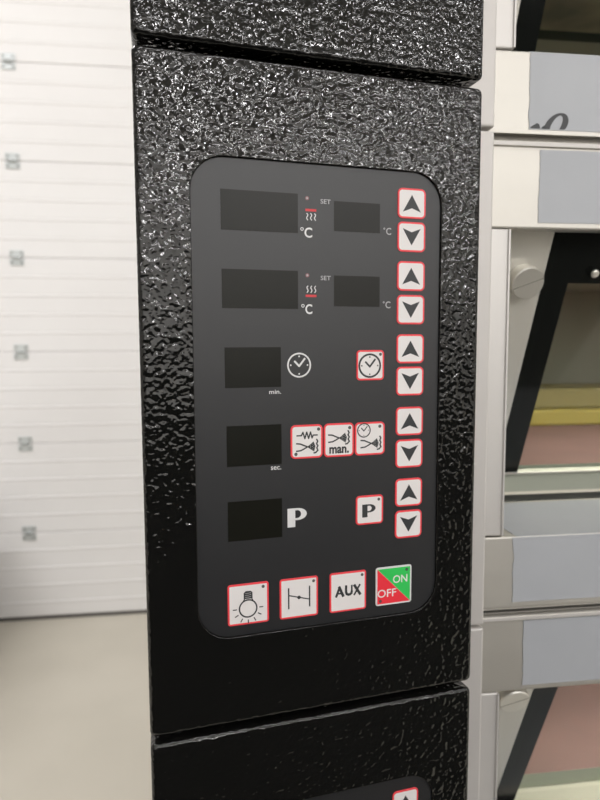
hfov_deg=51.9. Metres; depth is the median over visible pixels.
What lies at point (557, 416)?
board
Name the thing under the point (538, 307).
deck
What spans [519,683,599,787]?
stone
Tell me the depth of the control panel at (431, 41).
0.30 m
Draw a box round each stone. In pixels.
[504,424,599,491]
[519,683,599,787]
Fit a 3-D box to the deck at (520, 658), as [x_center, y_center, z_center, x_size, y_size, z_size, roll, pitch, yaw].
[0.401,0.278,0.882,1.050,0.327,0.817,-1,5,-7]
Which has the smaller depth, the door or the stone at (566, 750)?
the stone at (566, 750)
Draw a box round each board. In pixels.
[530,408,599,425]
[534,383,599,408]
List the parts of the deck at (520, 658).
corner trim, door post, knob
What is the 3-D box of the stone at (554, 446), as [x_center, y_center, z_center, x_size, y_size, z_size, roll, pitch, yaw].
[0.465,0.051,0.786,0.720,0.024,0.373,-1,5,-7]
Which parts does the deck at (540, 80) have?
corner trim, door post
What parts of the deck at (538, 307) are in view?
corner trim, door post, knob, sill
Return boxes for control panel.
[130,0,483,87]
[131,45,481,735]
[151,681,469,799]
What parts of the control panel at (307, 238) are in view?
overlay panel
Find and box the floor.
[0,613,151,799]
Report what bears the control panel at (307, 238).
on the control panel at (411, 744)
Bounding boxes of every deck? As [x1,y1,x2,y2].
[462,604,599,799]
[469,0,599,143]
[471,131,599,624]
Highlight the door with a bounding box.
[0,0,146,621]
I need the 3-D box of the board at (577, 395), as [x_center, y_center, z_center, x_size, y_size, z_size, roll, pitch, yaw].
[0.450,-0.008,0.894,0.700,0.028,0.095,-1,5,-7]
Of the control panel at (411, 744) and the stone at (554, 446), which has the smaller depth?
the control panel at (411, 744)
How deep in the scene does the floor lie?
2.60 m
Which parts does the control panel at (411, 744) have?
overlay panel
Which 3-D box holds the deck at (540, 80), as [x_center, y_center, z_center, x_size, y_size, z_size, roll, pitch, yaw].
[0.398,-0.377,0.823,1.050,0.327,0.817,-1,5,-7]

